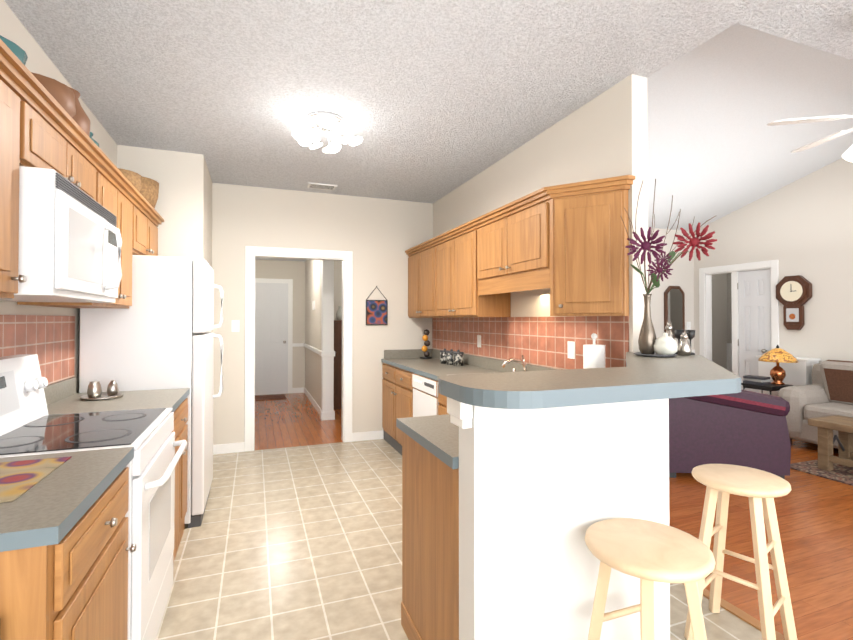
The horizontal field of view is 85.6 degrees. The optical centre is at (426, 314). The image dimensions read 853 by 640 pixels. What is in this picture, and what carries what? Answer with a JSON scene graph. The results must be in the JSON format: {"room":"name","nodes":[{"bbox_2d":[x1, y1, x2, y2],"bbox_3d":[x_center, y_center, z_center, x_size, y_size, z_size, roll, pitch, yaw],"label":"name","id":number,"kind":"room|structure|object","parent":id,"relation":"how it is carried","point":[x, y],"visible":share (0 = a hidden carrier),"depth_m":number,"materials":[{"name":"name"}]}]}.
{"room":"kitchen","nodes":[
{"label":"kitchen","id":0,"kind":"room"},
{"bbox_2d":[0,0,116,392],"bbox_3d":[-1.516,-0.078,0.964,0.123,2.900,7.632,0,-1,-20],"label":"wall","id":1,"kind":"structure","parent":0,"point":[49,337],"depth_m":2.39,"materials":[{"name":"beige paint"}]},
{"bbox_2d":[0,55,31,302],"bbox_3d":[-1.359,-0.402,1.158,0.314,0.691,0.652,0,-1,-20],"label":"upper cabinet","id":2,"kind":"object","parent":1,"relation":"attached to","point":[15,91],"depth_m":1.45,"materials":[{"name":"brown wood"}]},
{"bbox_2d":[32,87,75,185],"bbox_3d":[-1.540,-0.624,1.647,0.314,0.236,0.383,0,-1,-20],"label":"upper cabinet","id":3,"kind":"object","parent":1,"relation":"attached to","point":[40,127],"depth_m":1.73,"materials":[{"name":"brown wood"}]},
{"bbox_2d":[0,166,121,302],"bbox_3d":[-1.530,-0.274,1.851,0.464,0.428,0.750,0,-1,-20],"label":"microwave","id":4,"kind":"object","parent":3,"relation":"attached to","point":[70,242],"visible":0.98,"depth_m":1.62,"materials":[{"name":"white"}]},
{"bbox_2d":[17,163,135,308],"bbox_3d":[-1.866,-0.386,2.517,0.314,0.691,0.710,0,-1,-20],"label":"upper cabinet","id":5,"kind":"object","parent":1,"relation":"attached to","point":[120,201],"depth_m":2.64,"materials":[{"name":"brown wood"}]},
{"bbox_2d":[76,135,103,206],"bbox_3d":[-1.674,-0.620,2.006,0.314,0.236,0.383,0,-1,-20],"label":"upper cabinet","id":6,"kind":"object","parent":1,"relation":"attached to","point":[89,165],"depth_m":2.12,"materials":[{"name":"brown wood"}]},
{"bbox_2d":[136,199,159,255],"bbox_3d":[-2.130,-0.563,3.230,0.314,0.321,0.803,0,-1,-20],"label":"upper cabinet","id":7,"kind":"object","parent":1,"relation":"attached to","point":[147,223],"depth_m":3.23,"materials":[{"name":"brown wood"}]},
{"bbox_2d":[0,35,158,207],"bbox_3d":[-1.790,-0.982,2.386,0.340,0.406,2.507,0,-1,-20],"label":"pottery","id":8,"kind":"object","parent":7,"relation":"on","point":[66,97],"visible":0.29,"depth_m":2.13,"materials":[{"name":"brown ceramic"}]},
{"bbox_2d":[117,145,211,331],"bbox_3d":[-2.318,0.033,4.159,0.621,2.752,0.853,0,-1,-20],"label":"wall","id":9,"kind":"structure","parent":0,"point":[183,208],"depth_m":3.82,"materials":[{"name":"beige paint"}]},
{"bbox_2d":[255,259,302,387],"bbox_3d":[-2.832,0.210,8.479,1.140,2.500,0.100,0,-1,-20],"label":"wall","id":10,"kind":"structure","parent":0,"point":[270,269],"depth_m":8.57,"materials":[{"name":"beige paint"}]},
{"bbox_2d":[255,283,287,394],"bbox_3d":[-2.896,0.443,8.331,0.756,2.025,0.118,0,-1,-20],"label":"entry door","id":11,"kind":"structure","parent":10,"relation":"in","point":[271,338],"depth_m":8.39,"materials":[{"name":"white wood"}]},
{"bbox_2d":[255,278,302,393],"bbox_3d":[-2.830,0.404,8.411,1.140,2.110,0.025,0,-1,-20],"label":"trim","id":12,"kind":"structure","parent":10,"relation":"attached to","point":[257,280],"depth_m":8.51,"materials":[{"name":"white wood"}]},
{"bbox_2d":[255,257,306,261],"bbox_3d":[-1.770,-1.058,7.018,3.000,0.100,3.868,0,-1,-20],"label":"ceiling","id":13,"kind":"structure","parent":0,"point":[279,259],"depth_m":8.34,"materials":[{"name":"white paint"}]},
{"bbox_2d":[303,260,321,407],"bbox_3d":[-1.821,0.199,7.570,0.100,2.500,2.510,0,-1,-20],"label":"wall","id":14,"kind":"structure","parent":0,"point":[306,365],"depth_m":7.57,"materials":[{"name":"beige paint"}]},
{"bbox_2d":[303,260,327,420],"bbox_3d":[-1.825,0.222,7.435,0.060,2.450,2.560,0,-1,-20],"label":"trim","id":15,"kind":"structure","parent":14,"relation":"attached to","point":[326,353],"depth_m":6.26,"materials":[{"name":"white wood"}]},
{"bbox_2d":[334,261,341,319],"bbox_3d":[-1.145,0.199,7.603,1.170,2.500,0.100,0,-1,-20],"label":"wall","id":16,"kind":"structure","parent":0,"point":[337,264],"depth_m":7.45,"materials":[{"name":"beige paint"}]},
{"bbox_2d":[4,0,852,203],"bbox_3d":[1.908,-1.416,2.195,7.388,0.100,7.517,0,-1,-20],"label":"ceiling","id":17,"kind":"structure","parent":0,"point":[431,101],"depth_m":2.54,"materials":[{"name":"white paint"}]},
{"bbox_2d":[307,182,336,189],"bbox_3d":[-1.089,-1.328,4.792,0.280,0.012,0.160,0,-1,-20],"label":"ceiling vent","id":18,"kind":"object","parent":17,"relation":"in","point":[321,186],"visible":1,"depth_m":4.77,"materials":[{"name":"white metal"}]},
{"bbox_2d":[292,111,362,152],"bbox_3d":[-0.694,-1.251,3.214,0.481,0.204,0.467,0,-1,-20],"label":"lamp","id":19,"kind":"object","parent":17,"relation":"attached to","point":[324,121],"visible":1,"depth_m":3.19,"materials":[{"name":"white glass"}]},
{"bbox_2d":[767,115,852,161],"bbox_3d":[2.058,-0.964,2.040,0.863,0.806,0.892,0,-1,-20],"label":"fan","id":20,"kind":"object","parent":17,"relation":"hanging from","point":[847,155],"visible":1,"depth_m":2.10,"materials":[{"name":"white"}]},
{"bbox_2d":[212,183,693,444],"bbox_3d":[0.629,-0.522,5.780,7.503,3.900,0.115,0,-1,-20],"label":"wall","id":21,"kind":"structure","parent":0,"point":[378,237],"depth_m":5.17,"materials":[{"name":"beige paint"}]},
{"bbox_2d":[214,442,243,453],"bbox_3d":[-2.009,1.368,4.707,0.276,0.095,0.012,0,-1,-20],"label":"baseboard","id":22,"kind":"structure","parent":21,"relation":"attached to","point":[239,447],"depth_m":4.70,"materials":[{"name":"white wood"}]},
{"bbox_2d":[232,320,238,331],"bbox_3d":[-1.965,0.121,4.739,0.075,0.120,0.008,0,-1,-20],"label":"switch plate","id":23,"kind":"object","parent":21,"relation":"attached to","point":[235,325],"depth_m":4.74,"materials":[{"name":"white plastic"}]},
{"bbox_2d":[244,246,352,451],"bbox_3d":[-1.374,0.357,5.014,1.119,2.125,0.133,0,-1,-20],"label":"door frame","id":24,"kind":"structure","parent":21,"relation":"attached to","point":[251,252],"depth_m":4.95,"materials":[{"name":"white wood"}]},
{"bbox_2d":[352,430,383,441],"bbox_3d":[-0.661,1.373,5.209,0.361,0.095,0.012,0,-1,-20],"label":"baseboard","id":25,"kind":"structure","parent":21,"relation":"attached to","point":[370,435],"depth_m":5.20,"materials":[{"name":"white wood"}]},
{"bbox_2d":[366,286,387,324],"bbox_3d":[-0.568,-0.101,5.255,0.250,0.446,0.021,0,-1,-20],"label":"framed picture","id":26,"kind":"object","parent":21,"relation":"attached to","point":[376,312],"visible":0.98,"depth_m":5.25,"materials":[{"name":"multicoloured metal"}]},
{"bbox_2d":[385,349,432,356],"bbox_3d":[-0.212,0.459,5.379,0.582,0.099,0.020,0,-1,-20],"label":"backsplash","id":27,"kind":"structure","parent":21,"relation":"attached to","point":[405,352],"depth_m":5.37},
{"bbox_2d":[664,286,684,337],"bbox_3d":[3.674,-0.035,6.829,0.380,0.770,0.031,0,-1,-20],"label":"mirror","id":28,"kind":"object","parent":21,"relation":"attached to","point":[674,305],"visible":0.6,"depth_m":6.81,"materials":[{"name":"grey mirror"}]},
{"bbox_2d":[687,322,690,329],"bbox_3d":[3.951,0.171,6.943,0.080,0.120,0.008,0,-1,-20],"label":"switch plate","id":29,"kind":"object","parent":21,"relation":"attached to","point":[688,323],"depth_m":6.94,"materials":[{"name":"white plastic"}]},
{"bbox_2d":[156,393,852,639],"bbox_3d":[1.266,1.458,4.047,7.503,0.100,11.500,0,-1,-20],"label":"floor","id":30,"kind":"structure","parent":0,"point":[297,543],"depth_m":2.76,"materials":[{"name":"tile"}]},
{"bbox_2d":[0,453,135,639],"bbox_3d":[-1.210,0.936,1.198,0.631,0.876,0.652,0,-1,-20],"label":"base cabinet","id":31,"kind":"object","parent":30,"relation":"on","point":[64,548],"depth_m":1.13,"materials":[{"name":"brown wood"}]},
{"bbox_2d":[0,447,133,552],"bbox_3d":[-1.208,0.479,1.198,0.632,0.038,0.666,0,-1,-20],"label":"countertop","id":32,"kind":"structure","parent":31,"relation":"on","point":[36,519],"depth_m":1.16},
{"bbox_2d":[0,456,71,502],"bbox_3d":[-1.290,0.458,1.230,0.450,0.003,0.385,0,-1,-20],"label":"placemat","id":33,"kind":"object","parent":32,"relation":"on","point":[18,479],"visible":1,"depth_m":1.31,"materials":[{"name":"yellow fabric"}]},
{"bbox_2d":[0,354,187,639],"bbox_3d":[-1.412,0.782,1.883,0.716,1.200,0.758,0,-1,-20],"label":"range","id":34,"kind":"object","parent":30,"relation":"on","point":[29,425],"visible":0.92,"depth_m":1.85,"materials":[{"name":"white metal"}]},
{"bbox_2d":[15,393,189,562],"bbox_3d":[-1.717,0.952,2.558,0.631,0.876,0.709,0,-1,-20],"label":"base cabinet","id":35,"kind":"object","parent":30,"relation":"on","point":[181,411],"depth_m":2.70,"materials":[{"name":"brown wood"}]},
{"bbox_2d":[47,389,189,414],"bbox_3d":[-1.716,0.495,2.563,0.632,0.038,0.712,0,-1,-20],"label":"countertop","id":36,"kind":"structure","parent":35,"relation":"on","point":[162,398],"depth_m":2.48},
{"bbox_2d":[80,380,123,400],"bbox_3d":[-1.850,0.427,2.631,0.210,0.096,0.210,0,-1,-20],"label":"tray","id":37,"kind":"object","parent":36,"relation":"on","point":[94,390],"visible":1,"depth_m":2.59,"materials":[{"name":"grey metal"}]},
{"bbox_2d":[79,255,223,527],"bbox_3d":[-1.885,0.514,3.286,0.767,1.770,0.747,0,-1,-20],"label":"refrigerator","id":38,"kind":"object","parent":30,"relation":"on","point":[157,335],"visible":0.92,"depth_m":2.98,"materials":[{"name":"white metal"}]},
{"bbox_2d":[255,395,285,400],"bbox_3d":[-2.786,1.447,7.996,0.640,0.010,0.430,0,-1,-20],"label":"doormat","id":39,"kind":"object","parent":30,"relation":"on","point":[268,397],"visible":0.64,"depth_m":7.99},
{"bbox_2d":[334,320,341,408],"bbox_3d":[-1.314,0.769,7.233,0.460,1.348,0.457,0,-1,-20],"label":"hutch","id":40,"kind":"object","parent":30,"relation":"on","point":[338,364],"visible":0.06,"depth_m":7.00,"materials":[{"name":"brown wood"}]},
{"bbox_2d":[336,306,341,319],"bbox_3d":[-1.350,-0.017,7.252,0.150,0.220,0.150,0,-1,-20],"label":"vase","id":41,"kind":"object","parent":40,"relation":"on","point":[339,314],"visible":0.62,"depth_m":7.20,"materials":[{"name":"grey ceramic"}]},
{"bbox_2d":[381,361,408,450],"bbox_3d":[-0.029,0.979,4.866,0.633,0.876,1.099,0,-1,-20],"label":"base cabinet","id":42,"kind":"object","parent":30,"relation":"on","point":[395,379],"depth_m":4.87,"materials":[{"name":"brown wood"}]},
{"bbox_2d":[409,369,432,392],"bbox_3d":[0.271,0.970,4.062,0.633,0.876,0.617,0,-1,-20],"label":"dishwasher","id":43,"kind":"object","parent":30,"relation":"on","point":[418,383],"depth_m":4.05,"materials":[{"name":"white metal"}]},
{"bbox_2d":[397,429,458,639],"bbox_3d":[0.353,0.944,1.911,0.767,0.876,0.610,0,-1,-20],"label":"base cabinet","id":44,"kind":"object","parent":30,"relation":"on","point":[430,489],"depth_m":1.75,"materials":[{"name":"brown wood"}]},
{"bbox_2d":[381,357,496,468],"bbox_3d":[0.080,0.506,3.494,1.390,0.038,3.757,0,-1,-20],"label":"countertop","id":45,"kind":"structure","parent":44,"relation":"on","point":[424,418],"depth_m":3.74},
{"bbox_2d":[420,329,431,358],"bbox_3d":[-0.006,0.340,5.304,0.140,0.333,0.140,0,-1,-20],"label":"figurine","id":46,"kind":"object","parent":45,"relation":"on","point":[426,332],"visible":1,"depth_m":5.28,"materials":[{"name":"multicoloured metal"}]},
{"bbox_2d":[440,350,443,363],"bbox_3d":[0.189,0.423,4.693,0.102,0.153,0.104,0,-1,-20],"label":"canister set","id":47,"kind":"object","parent":45,"relation":"on","point":[441,351],"depth_m":4.66,"materials":[{"name":"grey"}]},
{"bbox_2d":[444,348,449,364],"bbox_3d":[0.249,0.422,4.588,0.102,0.153,0.104,0,-1,-20],"label":"canister set","id":48,"kind":"object","parent":45,"relation":"on","point":[446,352],"depth_m":4.64,"materials":[{"name":"grey"}]},
{"bbox_2d":[450,349,463,365],"bbox_3d":[0.310,0.420,4.482,0.102,0.153,0.104,0,-1,-20],"label":"canister set","id":49,"kind":"object","parent":45,"relation":"on","point":[452,357],"depth_m":4.45,"materials":[{"name":"grey"}]},
{"bbox_2d":[445,373,475,374],"bbox_3d":[0.509,0.581,3.401,0.440,0.198,0.810,0,-1,-20],"label":"sink","id":50,"kind":"object","parent":45,"relation":"in","point":[445,373],"depth_m":3.82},
{"bbox_2d":[501,355,528,371],"bbox_3d":[0.638,0.400,3.531,0.230,0.174,0.202,0,-1,-20],"label":"faucet","id":51,"kind":"object","parent":45,"relation":"on","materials":[{"name":"silver metal"}]},
{"bbox_2d":[583,333,604,368],"bbox_3d":[0.995,0.294,2.732,0.148,0.364,0.150,0,-1,-20],"label":"paper towel holder","id":52,"kind":"object","parent":45,"relation":"on","point":[593,355],"visible":0.6,"depth_m":2.68,"materials":[{"name":"white paper"}]},
{"bbox_2d":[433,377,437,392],"bbox_3d":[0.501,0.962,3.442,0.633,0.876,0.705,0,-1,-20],"label":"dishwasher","id":53,"kind":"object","parent":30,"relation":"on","point":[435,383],"depth_m":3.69,"materials":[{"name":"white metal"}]},
{"bbox_2d":[584,518,715,639],"bbox_3d":[0.656,1.026,1.370,0.350,0.699,0.350,0,-1,-20],"label":"bar stool","id":54,"kind":"object","parent":30,"relation":"on","point":[647,553],"visible":1,"depth_m":1.31,"materials":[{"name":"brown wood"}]},
{"bbox_2d":[669,390,790,478],"bbox_3d":[2.582,0.977,4.366,1.048,0.866,0.980,0,-1,5],"label":"sofa","id":55,"kind":"object","parent":30,"relation":"on","point":[745,428],"visible":0.58,"depth_m":3.91,"materials":[{"name":"fabric"}]},
{"bbox_2d":[683,583,784,639],"bbox_3d":[2.034,1.363,0.548,0.055,0.008,4.405,0,-1,-20],"label":"trim","id":56,"kind":"structure","parent":30,"relation":"on","point":[741,614],"depth_m":2.11,"materials":[{"name":"brown wood"}]},
{"bbox_2d":[684,464,796,639],"bbox_3d":[1.325,1.033,1.950,0.348,0.699,0.348,1,-1,-40],"label":"bar stool","id":57,"kind":"object","parent":30,"relation":"on","point":[761,490],"visible":0.98,"depth_m":1.92,"materials":[{"name":"brown wood"}]},
{"bbox_2d":[741,383,792,394],"bbox_3d":[4.022,1.125,5.452,0.399,0.602,0.379,0,-1,-20],"label":"side table","id":58,"kind":"object","parent":30,"relation":"on","point":[771,387],"visible":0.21,"depth_m":5.32,"materials":[{"name":"black metal"}]},
{"bbox_2d":[743,375,770,384],"bbox_3d":[3.924,0.780,5.478,0.202,0.082,0.248,0,-1,-20],"label":"books","id":59,"kind":"object","parent":58,"relation":"on","point":[759,380],"visible":0.95,"depth_m":5.42,"materials":[{"name":"grey paper"}]},
{"bbox_2d":[758,345,797,384],"bbox_3d":[4.136,0.591,5.425,0.380,0.463,0.380,0,-1,-20],"label":"lamp","id":60,"kind":"object","parent":58,"relation":"on","point":[777,355],"visible":1,"depth_m":5.36,"materials":[{"name":"orange metal"}]},
{"bbox_2d":[756,355,820,395],"bbox_3d":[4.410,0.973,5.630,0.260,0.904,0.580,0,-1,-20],"label":"armchair","id":61,"kind":"object","parent":30,"relation":"on","point":[799,373],"visible":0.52,"depth_m":5.46,"materials":[{"name":"white fabric"}]},
{"bbox_2d":[778,360,852,448],"bbox_3d":[4.633,0.941,4.080,0.885,0.933,2.400,0,-1,-20],"label":"sofa","id":62,"kind":"object","parent":30,"relation":"on","point":[828,391],"visible":0.71,"depth_m":4.83,"materials":[{"name":"fabric"}]},
{"bbox_2d":[790,459,852,485],"bbox_3d":[4.019,1.393,3.339,0.700,0.010,2.250,0,-1,-20],"label":"area rug","id":63,"kind":"object","parent":30,"relation":"on","point":[841,474],"visible":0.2,"depth_m":4.09,"materials":[{"name":"carpet"}]},
{"bbox_2d":[808,415,852,470],"bbox_3d":[3.928,1.169,3.671,0.440,0.441,1.330,0,-1,-20],"label":"coffee table","id":64,"kind":"object","parent":63,"relation":"on","point":[828,425],"visible":1,"depth_m":4.13,"materials":[{"name":"brown wood"}]},
{"bbox_2d":[432,74,647,369],"bbox_3d":[0.670,-0.542,4.076,0.123,3.900,3.107,0,-1,-20],"label":"wall","id":65,"kind":"structure","parent":0,"point":[603,135],"depth_m":3.19,"materials":[{"name":"beige paint"}]},
{"bbox_2d":[405,243,432,317],"bbox_3d":[0.081,-0.333,5.031,0.323,0.740,0.898,0,-1,-20],"label":"upper cabinet","id":66,"kind":"object","parent":65,"relation":"attached to","point":[420,262],"depth_m":4.98,"materials":[{"name":"brown wood"}]},
{"bbox_2d":[433,223,512,317],"bbox_3d":[0.393,-0.343,4.194,0.323,0.740,0.888,0,-1,-20],"label":"upper cabinet","id":67,"kind":"object","parent":65,"relation":"attached to","point":[455,294],"depth_m":3.98,"materials":[{"name":"brown wood"}]},
{"bbox_2d":[477,335,480,346],"bbox_3d":[0.497,0.254,4.348,0.003,0.115,0.075,0,-1,-20],"label":"electrical outlet plate","id":68,"kind":"object","parent":65,"relation":"attached to","point":[478,336],"depth_m":4.35,"materials":[{"name":"white plastic"}]},
{"bbox_2d":[433,349,558,372],"bbox_3d":[0.598,0.444,4.068,0.020,0.099,3.044,0,-1,-20],"label":"backsplash","id":69,"kind":"structure","parent":65,"relation":"attached to","point":[486,363],"depth_m":4.20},
{"bbox_2d":[473,191,548,282],"bbox_3d":[0.717,-0.497,3.326,0.323,0.452,0.962,0,-1,-20],"label":"upper cabinet","id":70,"kind":"object","parent":65,"relation":"attached to","point":[512,245],"depth_m":3.18,"materials":[{"name":"brown wood"}]},
{"bbox_2d":[567,341,574,358],"bbox_3d":[0.969,0.239,3.083,0.003,0.115,0.075,0,-1,-20],"label":"electrical outlet plate","id":71,"kind":"object","parent":65,"relation":"attached to","point":[571,349],"depth_m":3.08,"materials":[{"name":"white plastic"}]},
{"bbox_2d":[549,179,628,314],"bbox_3d":[0.941,-0.368,2.695,0.263,0.725,0.286,0,-1,-20],"label":"upper cabinet","id":72,"kind":"object","parent":65,"relation":"attached to","point":[566,244],"depth_m":2.68,"materials":[{"name":"brown wood"}]},
{"bbox_2d":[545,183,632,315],"bbox_3d":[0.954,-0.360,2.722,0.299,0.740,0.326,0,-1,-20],"label":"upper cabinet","id":73,"kind":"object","parent":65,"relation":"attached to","point":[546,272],"depth_m":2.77,"materials":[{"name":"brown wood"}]},
{"bbox_2d":[447,397,669,639],"bbox_3d":[0.689,0.817,1.991,1.533,1.133,0.780,0,-1,-20],"label":"wall","id":74,"kind":"structure","parent":0,"point":[541,490],"depth_m":1.48,"materials":[{"name":"white paint"}]},
{"bbox_2d":[438,352,740,408],"bbox_3d":[0.719,0.225,1.875,1.605,0.045,1.025,0,-1,-20],"label":"bar","id":75,"kind":"object","parent":74,"relation":"on","point":[639,378],"visible":0.96,"depth_m":1.34,"materials":[{"name":"laminate"}]},
{"bbox_2d":[621,179,716,356],"bbox_3d":[1.184,-0.229,2.274,0.513,0.868,0.249,0,-1,-20],"label":"centerpiece","id":76,"kind":"object","parent":75,"relation":"on","point":[650,344],"visible":1,"depth_m":2.25,"materials":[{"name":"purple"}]},
{"bbox_2d":[665,321,695,354],"bbox_3d":[1.301,0.121,2.363,0.153,0.170,0.125,0,-1,-20],"label":"candle holder","id":77,"kind":"object","parent":75,"relation":"on","point":[684,346],"visible":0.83,"depth_m":2.35,"materials":[{"name":"grey metal"}]},
{"bbox_2d":[712,274,726,368],"bbox_3d":[4.577,0.153,7.857,1.350,2.600,0.100,0,-1,-20],"label":"wall","id":78,"kind":"structure","parent":0,"point":[721,323],"depth_m":7.99,"materials":[{"name":"grey paint"}]},
{"bbox_2d":[726,273,731,371],"bbox_3d":[5.735,0.141,6.902,0.115,2.600,2.700,0,-1,-20],"label":"wall","id":79,"kind":"structure","parent":0,"point":[728,275],"depth_m":8.02,"materials":[{"name":"grey paint"}]},
{"bbox_2d":[647,23,852,231],"bbox_3d":[2.755,-1.811,4.589,4.132,1.051,3.629,0,-1,-20],"label":"ceiling","id":80,"kind":"structure","parent":0,"point":[718,148],"depth_m":4.38,"materials":[{"name":"white paint"}]},
{"bbox_2d":[694,158,852,362],"bbox_3d":[5.403,-0.548,3.548,0.115,3.900,7.632,0,-1,-20],"label":"wall","id":81,"kind":"structure","parent":0,"point":[803,226],"depth_m":5.54,"materials":[{"name":"white paint"}]},
{"bbox_2d":[699,260,778,375],"bbox_3d":[4.332,0.373,6.386,0.133,2.125,1.110,0,-1,-20],"label":"door frame","id":82,"kind":"structure","parent":81,"relation":"attached to","point":[705,301],"depth_m":6.42,"materials":[{"name":"white wood"}]},
{"bbox_2d":[737,269,770,392],"bbox_3d":[4.369,0.421,6.167,0.117,2.018,0.442,0,-1,-20],"label":"closet door","id":83,"kind":"structure","parent":81,"relation":"in","point":[754,296],"depth_m":6.18,"materials":[{"name":"white wood"}]},
{"bbox_2d":[776,275,811,329],"bbox_3d":[4.509,-0.140,5.669,0.073,0.664,0.379,0,-1,-20],"label":"clock","id":84,"kind":"object","parent":81,"relation":"attached to","point":[793,295],"visible":1,"depth_m":5.64,"materials":[{"name":"brown wood"}]}
]}

